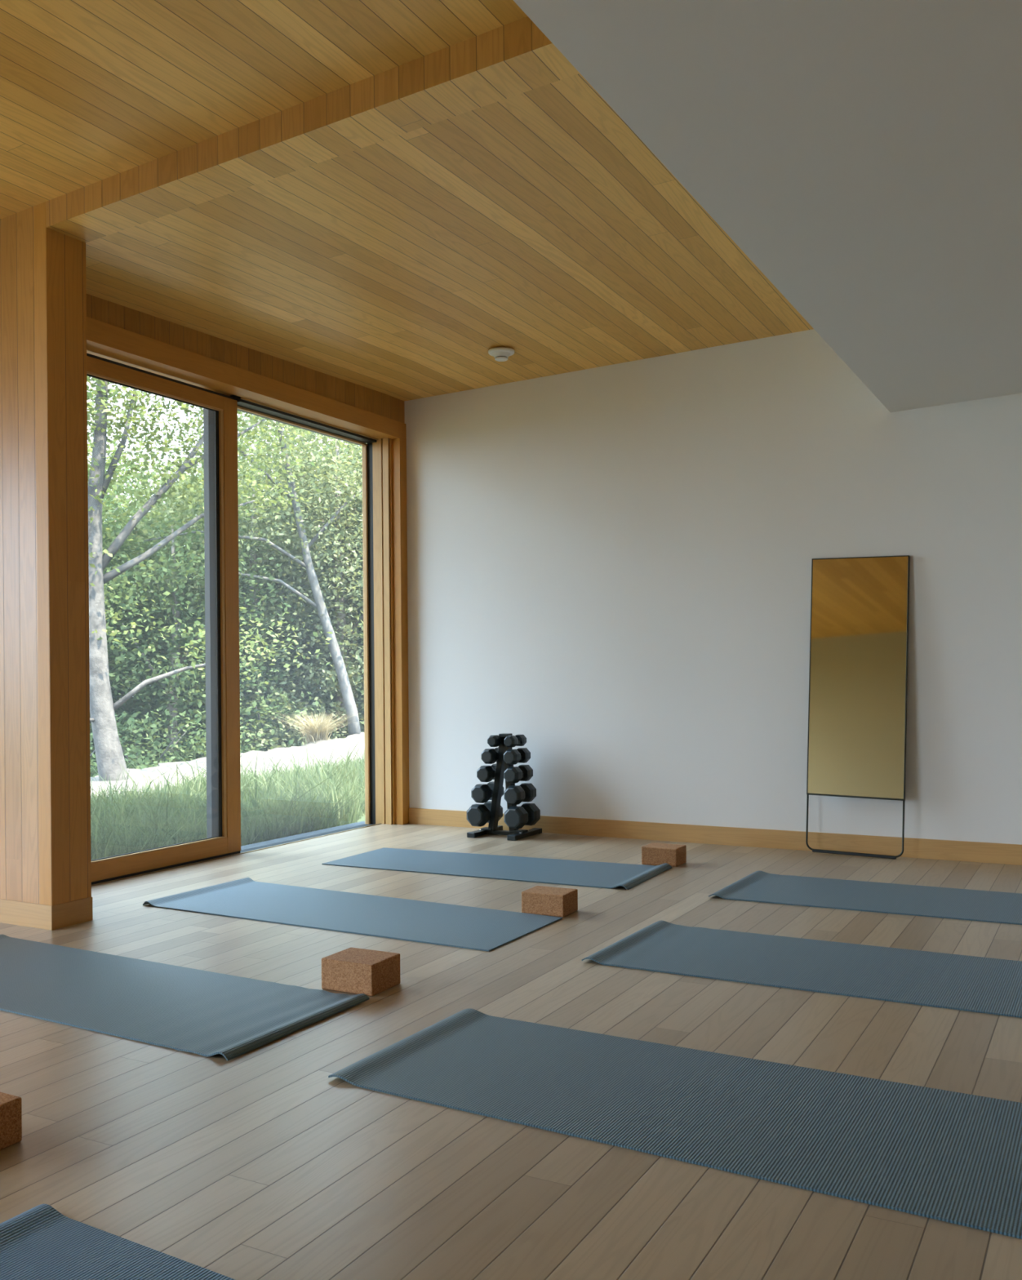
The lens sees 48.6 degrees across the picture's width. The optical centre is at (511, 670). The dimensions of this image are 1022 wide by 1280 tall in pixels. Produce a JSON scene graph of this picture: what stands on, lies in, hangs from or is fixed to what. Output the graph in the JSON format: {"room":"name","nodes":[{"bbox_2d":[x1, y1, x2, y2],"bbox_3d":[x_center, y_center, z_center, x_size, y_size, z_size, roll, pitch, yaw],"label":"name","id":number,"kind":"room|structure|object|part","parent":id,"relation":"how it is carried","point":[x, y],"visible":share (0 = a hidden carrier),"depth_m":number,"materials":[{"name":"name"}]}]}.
{"room":"exercise studio","nodes":[
{"label":"exercise studio","id":0,"kind":"room"},
{"bbox_2d":[0,206,39,904],"bbox_3d":[-3.575,-0.595,5.836,3.573,3.450,0.212,0,0,28],"label":"wall","id":1,"kind":"structure","parent":0,"point":[20,867],"depth_m":4.95,"materials":[{"name":"brown wood"}]},
{"bbox_2d":[34,201,51,905],"bbox_3d":[-1.971,-0.608,4.970,0.073,3.450,0.212,0,0,28],"label":"trim","id":2,"kind":"structure","parent":1,"relation":"attached to","point":[40,251],"depth_m":4.88,"materials":[{"name":"brown wood"}]},
{"bbox_2d":[0,896,93,930],"bbox_3d":[-3.482,1.078,5.793,3.551,0.104,0.220,0,0,28],"label":"baseboard","id":3,"kind":"structure","parent":1,"relation":"attached to","point":[79,911],"depth_m":4.94,"materials":[{"name":"brown wood"}]},
{"bbox_2d":[45,227,91,906],"bbox_3d":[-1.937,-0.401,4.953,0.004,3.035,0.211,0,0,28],"label":"column","id":4,"kind":"structure","parent":1,"relation":"attached to","point":[66,281],"depth_m":4.95,"materials":[{"name":"brown wood"}]},
{"bbox_2d":[45,16,551,226],"bbox_3d":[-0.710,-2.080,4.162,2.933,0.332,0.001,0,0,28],"label":"ceiling beam","id":5,"kind":"structure","parent":1,"relation":"attached to","point":[517,37],"depth_m":4.17,"materials":[{"name":"brown wood"}]},
{"bbox_2d":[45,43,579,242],"bbox_3d":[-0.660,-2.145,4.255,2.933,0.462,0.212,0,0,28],"label":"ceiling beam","id":6,"kind":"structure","parent":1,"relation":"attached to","point":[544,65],"depth_m":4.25,"materials":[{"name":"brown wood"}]},
{"bbox_2d":[86,293,404,423],"bbox_3d":[-1.729,-1.935,6.823,0.402,0.500,3.290,0,0,28],"label":"window header","id":7,"kind":"structure","parent":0,"point":[166,331],"depth_m":6.66,"materials":[{"name":"brown wood"}]},
{"bbox_2d":[86,352,240,884],"bbox_3d":[-2.046,-0.268,6.245,0.050,2.782,1.528,0,0,28],"label":"door","id":8,"kind":"structure","parent":7,"relation":"in","point":[228,841],"depth_m":6.79,"materials":[{"name":"brown wood"}]},
{"bbox_2d":[86,316,406,439],"bbox_3d":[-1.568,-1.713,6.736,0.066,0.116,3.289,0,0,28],"label":"trim","id":9,"kind":"structure","parent":7,"relation":"attached to","point":[100,335],"depth_m":6.57,"materials":[{"name":"brown wood"}]},
{"bbox_2d":[203,395,386,838],"bbox_3d":[-1.359,-0.284,7.534,0.194,2.808,1.701,0,0,28],"label":"door frame","id":10,"kind":"structure","parent":7,"relation":"in","point":[372,451],"depth_m":8.14,"materials":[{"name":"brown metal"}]},
{"bbox_2d":[382,437,392,824],"bbox_3d":[-0.865,-0.285,8.169,0.048,2.785,0.113,0,0,28],"label":"trim","id":11,"kind":"structure","parent":7,"relation":"attached to","point":[386,472],"depth_m":8.12,"materials":[{"name":"brown wood"}]},
{"bbox_2d":[389,438,395,824],"bbox_3d":[-0.832,-0.285,8.159,0.012,2.785,0.100,0,0,28],"label":"trim","id":12,"kind":"structure","parent":7,"relation":"attached to","point":[390,439],"depth_m":8.12,"materials":[{"name":"brown wood"}]},
{"bbox_2d":[0,0,527,218],"bbox_3d":[-4.788,-2.029,0.447,6.580,0.505,10.453,0,0,28],"label":"ceiling","id":13,"kind":"structure","parent":0,"point":[91,91],"depth_m":3.91,"materials":[{"name":"brown wood"}]},
{"bbox_2d":[355,813,364,822],"bbox_3d":[-8.654,1.684,16.045,110.500,0.780,100.000,0,0,28],"label":"ground","id":14,"kind":"structure","parent":0,"point":[362,819],"depth_m":9.33,"materials":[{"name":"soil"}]},
{"bbox_2d":[87,387,155,508],"bbox_3d":[-10.929,-2.216,25.866,6.967,8.863,6.766,0,0,22],"label":"broadleaf tree","id":15,"kind":"object","parent":14,"relation":"on","point":[113,441],"visible":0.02,"depth_m":26.16,"materials":[{"name":"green plant"}]},
{"bbox_2d":[89,733,154,777],"bbox_3d":[-5.653,1.293,13.399,2.648,1.606,2.512,0,0,2],"label":"shrub","id":16,"kind":"object","parent":14,"relation":"on","point":[139,760],"visible":0.03,"depth_m":13.78,"materials":[{"name":"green plant"}]},
{"bbox_2d":[87,410,159,771],"bbox_3d":[-8.314,-1.440,18.074,5.513,7.221,5.677,0,0,-5],"label":"broadleaf tree","id":17,"kind":"object","parent":14,"relation":"on","point":[91,451],"visible":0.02,"depth_m":19.09,"materials":[{"name":"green plant"}]},
{"bbox_2d":[87,444,202,776],"bbox_3d":[-7.840,-0.929,21.653,5.768,6.751,6.031,0,0,36],"label":"broadleaf tree","id":18,"kind":"object","parent":14,"relation":"on","point":[127,459],"visible":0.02,"depth_m":21.27,"materials":[{"name":"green plant"}]},
{"bbox_2d":[87,447,205,773],"bbox_3d":[-6.596,-0.531,16.122,4.981,5.831,5.208,0,0,-21],"label":"broadleaf tree","id":19,"kind":"object","parent":14,"relation":"on","point":[115,651],"visible":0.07,"depth_m":15.88,"materials":[{"name":"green plant"}]},
{"bbox_2d":[87,427,245,768],"bbox_3d":[-6.334,-0.883,18.489,4.748,6.040,4.611,0,0,-33],"label":"broadleaf tree","id":20,"kind":"object","parent":14,"relation":"on","point":[135,446],"visible":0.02,"depth_m":18.20,"materials":[{"name":"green plant"}]},
{"bbox_2d":[89,705,245,775],"bbox_3d":[-4.902,1.269,15.169,2.729,1.712,2.944,0,0,28],"label":"shrub","id":21,"kind":"object","parent":14,"relation":"on","point":[139,737],"visible":0.25,"depth_m":15.01,"materials":[{"name":"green plant"}]},
{"bbox_2d":[108,472,247,716],"bbox_3d":[-8.511,-1.060,25.703,6.305,7.058,6.030,0,0,5],"label":"broadleaf tree","id":22,"kind":"object","parent":14,"relation":"on","point":[174,473],"visible":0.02,"depth_m":25.00,"materials":[{"name":"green plant"}]},
{"bbox_2d":[108,459,284,748],"bbox_3d":[-6.576,-1.136,23.132,5.161,6.565,5.012,0,0,24],"label":"broadleaf tree","id":23,"kind":"object","parent":14,"relation":"on","point":[246,460],"visible":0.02,"depth_m":22.62,"materials":[{"name":"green plant"}]},
{"bbox_2d":[89,488,337,774],"bbox_3d":[-4.934,-0.137,16.324,4.386,4.910,4.195,0,0,9],"label":"shrub","id":24,"kind":"object","parent":14,"relation":"on","point":[172,702],"visible":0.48,"depth_m":15.90,"materials":[{"name":"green plant"}]},
{"bbox_2d":[87,376,342,781],"bbox_3d":[-4.038,-4.076,12.348,6.907,11.145,7.536,0,0,-4],"label":"broadleaf tree","id":25,"kind":"object","parent":14,"relation":"on","point":[109,756],"visible":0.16,"depth_m":12.39,"materials":[{"name":"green plant"}]},
{"bbox_2d":[110,466,328,764],"bbox_3d":[-5.034,-0.766,19.266,4.410,5.777,4.542,0,0,-3],"label":"broadleaf tree","id":26,"kind":"object","parent":14,"relation":"on","point":[148,496],"visible":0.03,"depth_m":18.67,"materials":[{"name":"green plant"}]},
{"bbox_2d":[90,733,364,860],"bbox_3d":[-2.727,0.944,10.324,3.545,0.609,9.440,0,0,4],"label":"grass","id":27,"kind":"structure","parent":14,"relation":"on","point":[274,805],"depth_m":8.69,"materials":[{"name":"green plant"}]},
{"bbox_2d":[90,732,364,797],"bbox_3d":[-1.966,1.171,14.704,2.950,1.132,16.000,0,0,28],"label":"path","id":28,"kind":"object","parent":14,"relation":"on","point":[340,744],"visible":0.12,"depth_m":13.57,"materials":[{"name":"beige gravel"}]},
{"bbox_2d":[269,711,355,744],"bbox_3d":[-2.607,0.782,15.186,1.227,0.460,1.168,0,0,-37],"label":"ornamental grass","id":29,"kind":"object","parent":28,"relation":"on","point":[316,731],"depth_m":15.08,"materials":[{"name":"beige plant"}]},
{"bbox_2d":[102,404,363,735],"bbox_3d":[-3.530,-3.847,16.404,5.908,9.975,6.595,0,0,28],"label":"birch tree","id":30,"kind":"object","parent":14,"relation":"on","point":[350,706],"visible":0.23,"depth_m":16.38,"materials":[{"name":"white plant"}]},
{"bbox_2d":[120,409,364,757],"bbox_3d":[-4.083,-1.043,18.282,4.240,6.412,4.322,0,0,-18],"label":"broadleaf tree","id":31,"kind":"object","parent":14,"relation":"on","point":[329,569],"visible":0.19,"depth_m":17.80,"materials":[{"name":"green plant"}]},
{"bbox_2d":[155,409,363,746],"bbox_3d":[-3.772,-1.715,19.581,5.162,7.806,5.262,0,0,41],"label":"broadleaf tree","id":32,"kind":"object","parent":14,"relation":"on","point":[276,584],"visible":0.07,"depth_m":18.78,"materials":[{"name":"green plant"}]},
{"bbox_2d":[164,427,362,746],"bbox_3d":[-4.635,-1.365,23.432,6.554,7.672,6.853,0,0,-24],"label":"broadleaf tree","id":33,"kind":"object","parent":14,"relation":"on","point":[190,428],"visible":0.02,"depth_m":22.44,"materials":[{"name":"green plant"}]},
{"bbox_2d":[190,675,361,751],"bbox_3d":[-3.649,0.982,16.872,2.490,1.860,2.490,0,0,3],"label":"shrub","id":34,"kind":"object","parent":14,"relation":"on","point":[282,735],"visible":0.34,"depth_m":16.81,"materials":[{"name":"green plant"}]},
{"bbox_2d":[196,426,364,748],"bbox_3d":[-2.659,-1.323,18.226,4.698,6.970,4.609,0,0,11],"label":"shrub","id":35,"kind":"object","parent":14,"relation":"on","point":[340,618],"visible":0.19,"depth_m":17.73,"materials":[{"name":"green plant"}]},
{"bbox_2d":[239,426,361,673],"bbox_3d":[-4.280,-2.751,28.788,7.742,9.847,7.518,0,0,-38],"label":"broadleaf tree","id":36,"kind":"object","parent":14,"relation":"on","point":[268,426],"visible":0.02,"depth_m":27.64,"materials":[{"name":"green plant"}]},
{"bbox_2d":[244,436,364,706],"bbox_3d":[-2.894,-1.516,23.885,6.816,7.979,7.127,0,0,35],"label":"broadleaf tree","id":37,"kind":"object","parent":14,"relation":"on","point":[316,437],"visible":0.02,"depth_m":22.56,"materials":[{"name":"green plant"}]},
{"bbox_2d":[243,426,367,735],"bbox_3d":[-2.266,-1.661,20.032,5.070,7.667,5.168,0,0,-19],"label":"broadleaf tree","id":38,"kind":"object","parent":14,"relation":"on","point":[320,576],"visible":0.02,"depth_m":18.78,"materials":[{"name":"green plant"}]},
{"bbox_2d":[254,451,364,727],"bbox_3d":[-1.643,-1.178,18.959,5.161,6.565,5.012,0,0,25],"label":"broadleaf tree","id":39,"kind":"object","parent":14,"relation":"on","point":[335,613],"visible":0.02,"depth_m":18.09,"materials":[{"name":"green plant"}]},
{"bbox_2d":[294,692,364,744],"bbox_3d":[-2.493,1.024,18.281,2.389,1.321,2.042,0,0,0],"label":"shrub","id":40,"kind":"object","parent":14,"relation":"on","point":[359,712],"visible":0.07,"depth_m":18.00,"materials":[{"name":"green plant"}]},
{"bbox_2d":[85,73,813,401],"bbox_3d":[-0.198,-2.035,6.053,3.830,0.325,3.390,0,0,28],"label":"ceiling","id":41,"kind":"structure","parent":0,"point":[536,224],"depth_m":5.50,"materials":[{"name":"brown wood"}]},
{"bbox_2d":[488,346,514,361],"bbox_3d":[-0.060,-1.951,7.013,0.164,0.057,0.164,0,0,28],"label":"smoke detector","id":42,"kind":"object","parent":41,"relation":"attached to","point":[500,353],"visible":1,"depth_m":6.97,"materials":[{"name":"white plastic"}]},
{"bbox_2d":[0,823,1021,1279],"bbox_3d":[-2.053,1.218,1.020,11.000,0.200,14.235,0,0,28],"label":"floor","id":43,"kind":"structure","parent":0,"point":[259,1163],"depth_m":2.96,"materials":[{"name":"brown wood"}]},
{"bbox_2d":[0,1092,22,1150],"bbox_3d":[-1.281,1.058,2.641,0.208,0.104,0.165,0,0,28],"label":"block","id":44,"kind":"object","parent":43,"relation":"on","point":[11,1105],"visible":1,"depth_m":2.64,"materials":[{"name":"brown wood"}]},
{"bbox_2d":[0,1204,235,1279],"bbox_3d":[-0.330,1.094,1.546,1.896,0.017,0.678,0,0,31],"label":"yoga mat","id":45,"kind":"object","parent":43,"relation":"on","point":[40,1242],"visible":1,"depth_m":2.12,"materials":[{"name":"blue plastic"}]},
{"bbox_2d":[0,933,368,1061],"bbox_3d":[-1.476,1.101,3.970,1.943,0.023,0.665,0,0,30],"label":"yoga mat","id":46,"kind":"object","parent":43,"relation":"on","point":[205,1013],"visible":1,"depth_m":3.77,"materials":[{"name":"blue rubber"}]},
{"bbox_2d":[142,877,562,951],"bbox_3d":[-0.749,1.095,5.189,1.906,0.022,0.723,0,0,28],"label":"yoga mat","id":47,"kind":"object","parent":43,"relation":"on","point":[476,928],"visible":1,"depth_m":5.11,"materials":[{"name":"blue rubber"}]},
{"bbox_2d":[321,947,400,995],"bbox_3d":[-0.523,1.050,3.947,0.213,0.107,0.178,0,0,27],"label":"block","id":48,"kind":"object","parent":43,"relation":"on","point":[369,972],"visible":1,"depth_m":3.89,"materials":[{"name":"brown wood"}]},
{"bbox_2d":[321,847,671,889],"bbox_3d":[-0.095,1.089,6.347,1.851,0.024,0.695,0,0,26],"label":"yoga mat","id":49,"kind":"object","parent":43,"relation":"on","point":[542,870],"visible":1,"depth_m":6.27,"materials":[{"name":"blue rubber"}]},
{"bbox_2d":[466,733,542,840],"bbox_3d":[-0.043,0.761,7.533,0.362,0.678,0.388,0,0,28],"label":"dumbbell rack","id":50,"kind":"object","parent":43,"relation":"on","point":[493,828],"visible":0.72,"depth_m":7.51,"materials":[{"name":"black metal"}]},
{"bbox_2d":[466,800,502,826],"bbox_3d":[-0.175,0.964,7.594,0.143,0.143,0.290,0,0,28],"label":"dumbbell","id":51,"kind":"object","parent":50,"relation":"on","point":[477,815],"visible":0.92,"depth_m":7.47,"materials":[{"name":"black rubber"}]},
{"bbox_3d":[-0.151,1.064,7.582,0.081,0.012,0.070,0,0,28],"label":"foot plate","id":52,"kind":"part","parent":50,"relation":"part of","materials":[{"name":"black metal"}]},
{"bbox_2d":[476,763,496,782],"bbox_3d":[-0.130,0.687,7.568,0.106,0.106,0.252,0,0,28],"label":"dumbbell","id":53,"kind":"object","parent":50,"relation":"on","point":[485,773],"visible":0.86,"depth_m":7.46,"materials":[{"name":"black rubber"}]},
{"bbox_2d":[471,781,503,803],"bbox_3d":[-0.156,0.818,7.583,0.121,0.121,0.272,0,0,28],"label":"dumbbell","id":54,"kind":"object","parent":50,"relation":"on","point":[480,793],"visible":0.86,"depth_m":7.47,"materials":[{"name":"black rubber"}]},
{"bbox_2d":[480,746,498,764],"bbox_3d":[-0.107,0.570,7.555,0.098,0.098,0.236,0,0,28],"label":"dumbbell","id":55,"kind":"object","parent":50,"relation":"on","point":[489,756],"visible":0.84,"depth_m":7.46,"materials":[{"name":"black rubber"}]},
{"bbox_2d":[487,734,501,746],"bbox_3d":[-0.081,0.469,7.541,0.076,0.076,0.205,0,0,28],"label":"dumbbell","id":56,"kind":"object","parent":50,"relation":"on","point":[494,740],"visible":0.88,"depth_m":7.45,"materials":[{"name":"black rubber"}]},
{"bbox_3d":[-0.083,0.754,7.543,0.141,0.637,0.060,0,0,28],"label":"post","id":57,"kind":"part","parent":50,"relation":"part of","materials":[{"name":"black metal"}]},
{"bbox_3d":[-0.005,0.754,7.501,0.092,0.637,0.060,0,0,28],"label":"post","id":58,"kind":"part","parent":50,"relation":"part of","materials":[{"name":"black metal"}]},
{"bbox_2d":[504,734,526,747],"bbox_3d":[0.029,0.468,7.481,0.076,0.076,0.205,0,0,28],"label":"dumbbell","id":59,"kind":"object","parent":50,"relation":"on","point":[510,741],"visible":0.99,"depth_m":7.41,"materials":[{"name":"black metal"}]},
{"bbox_2d":[503,747,530,764],"bbox_3d":[0.041,0.569,7.476,0.098,0.098,0.236,0,0,28],"label":"dumbbell","id":60,"kind":"object","parent":50,"relation":"on","point":[511,757],"visible":1,"depth_m":7.39,"materials":[{"name":"black metal"}]},
{"bbox_2d":[503,764,533,783],"bbox_3d":[0.051,0.686,7.471,0.106,0.106,0.252,0,0,28],"label":"dumbbell","id":61,"kind":"object","parent":50,"relation":"on","point":[512,775],"visible":0.99,"depth_m":7.38,"materials":[{"name":"black metal"}]},
{"bbox_3d":[0.053,1.063,7.471,0.097,0.012,0.070,0,0,28],"label":"foot plate","id":62,"kind":"part","parent":50,"relation":"part of","materials":[{"name":"black metal"}]},
{"bbox_2d":[504,782,536,804],"bbox_3d":[0.062,0.817,7.465,0.121,0.121,0.272,0,0,28],"label":"dumbbell","id":63,"kind":"object","parent":50,"relation":"on","point":[513,794],"visible":1,"depth_m":7.37,"materials":[{"name":"black metal"}]},
{"bbox_2d":[504,803,540,829],"bbox_3d":[0.075,0.961,7.459,0.143,0.143,0.290,0,0,28],"label":"dumbbell","id":64,"kind":"object","parent":50,"relation":"on","point":[516,817],"visible":1,"depth_m":7.35,"materials":[{"name":"black metal"}]},
{"bbox_2d":[521,885,577,917],"bbox_3d":[0.176,1.049,5.135,0.208,0.098,0.165,0,0,27],"label":"block","id":65,"kind":"object","parent":43,"relation":"on","point":[537,900],"visible":1,"depth_m":5.07,"materials":[{"name":"brown wood"}]},
{"bbox_2d":[641,842,686,866],"bbox_3d":[0.865,1.042,6.388,0.208,0.100,0.165,0,0,28],"label":"block","id":66,"kind":"object","parent":43,"relation":"on","point":[652,854],"visible":0.98,"depth_m":6.33,"materials":[{"name":"brown wood"}]},
{"bbox_2d":[328,1008,1021,1239],"bbox_3d":[0.489,1.086,2.853,1.907,0.018,0.756,0,0,28],"label":"yoga mat","id":67,"kind":"object","parent":43,"relation":"on","point":[947,1156],"visible":1,"depth_m":2.80,"materials":[{"name":"blue rubber"}]},
{"bbox_2d":[582,920,1021,1017],"bbox_3d":[1.269,1.078,4.113,1.891,0.021,0.724,0,0,28],"label":"yoga mat","id":68,"kind":"object","parent":43,"relation":"on","point":[988,985],"visible":1,"depth_m":4.14,"materials":[{"name":"blue rubber"}]},
{"bbox_2d":[805,555,910,858],"bbox_3d":[2.022,0.207,6.608,0.587,1.750,0.116,0,0,28],"label":"floor mirror","id":69,"kind":"object","parent":43,"relation":"on","point":[859,635],"visible":1,"depth_m":6.60,"materials":[{"name":"black metal"}]},
{"bbox_2d":[708,870,1021,924],"bbox_3d":[1.947,1.073,5.294,1.880,0.020,0.731,0,0,28],"label":"yoga mat","id":70,"kind":"object","parent":43,"relation":"on","point":[759,886],"visible":1,"depth_m":5.37,"materials":[{"name":"blue rubber"}]},
{"bbox_2d":[404,328,1021,844],"bbox_3d":[2.526,-0.572,6.515,7.936,3.700,0.200,0,0,28],"label":"wall","id":71,"kind":"structure","parent":0,"point":[609,567],"depth_m":7.13,"materials":[{"name":"white paint"}]},
{"bbox_2d":[91,822,381,885],"bbox_3d":[-1.645,1.137,6.843,0.015,0.054,3.030,0,0,28],"label":"trim","id":72,"kind":"structure","parent":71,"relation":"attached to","point":[380,823],"depth_m":6.73,"materials":[{"name":"brown metal"}]},
{"bbox_2d":[240,821,372,853],"bbox_3d":[-1.734,1.219,6.940,0.235,0.192,3.115,0,0,28],"label":"trim","id":73,"kind":"structure","parent":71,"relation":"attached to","point":[249,847],"depth_m":7.59,"materials":[{"name":"grey metal"}]},
{"bbox_2d":[391,438,409,824],"bbox_3d":[-0.794,-0.277,8.145,0.066,2.768,0.086,0,0,28],"label":"trim","id":74,"kind":"structure","parent":71,"relation":"attached to","point":[400,614],"depth_m":8.11,"materials":[{"name":"brown wood"}]},
{"bbox_2d":[408,808,1021,865],"bbox_3d":[2.580,1.022,6.372,7.530,0.112,0.014,0,0,28],"label":"baseboard","id":75,"kind":"structure","parent":71,"relation":"attached to","point":[922,848],"depth_m":6.94,"materials":[{"name":"brown wood"}]},
{"bbox_2d":[513,0,1021,412],"bbox_3d":[0.793,-1.946,-0.531,4.270,0.922,14.035,0,0,28],"label":"ceiling","id":76,"kind":"structure","parent":0,"point":[864,156],"depth_m":3.24,"materials":[{"name":"white paint"}]}
]}

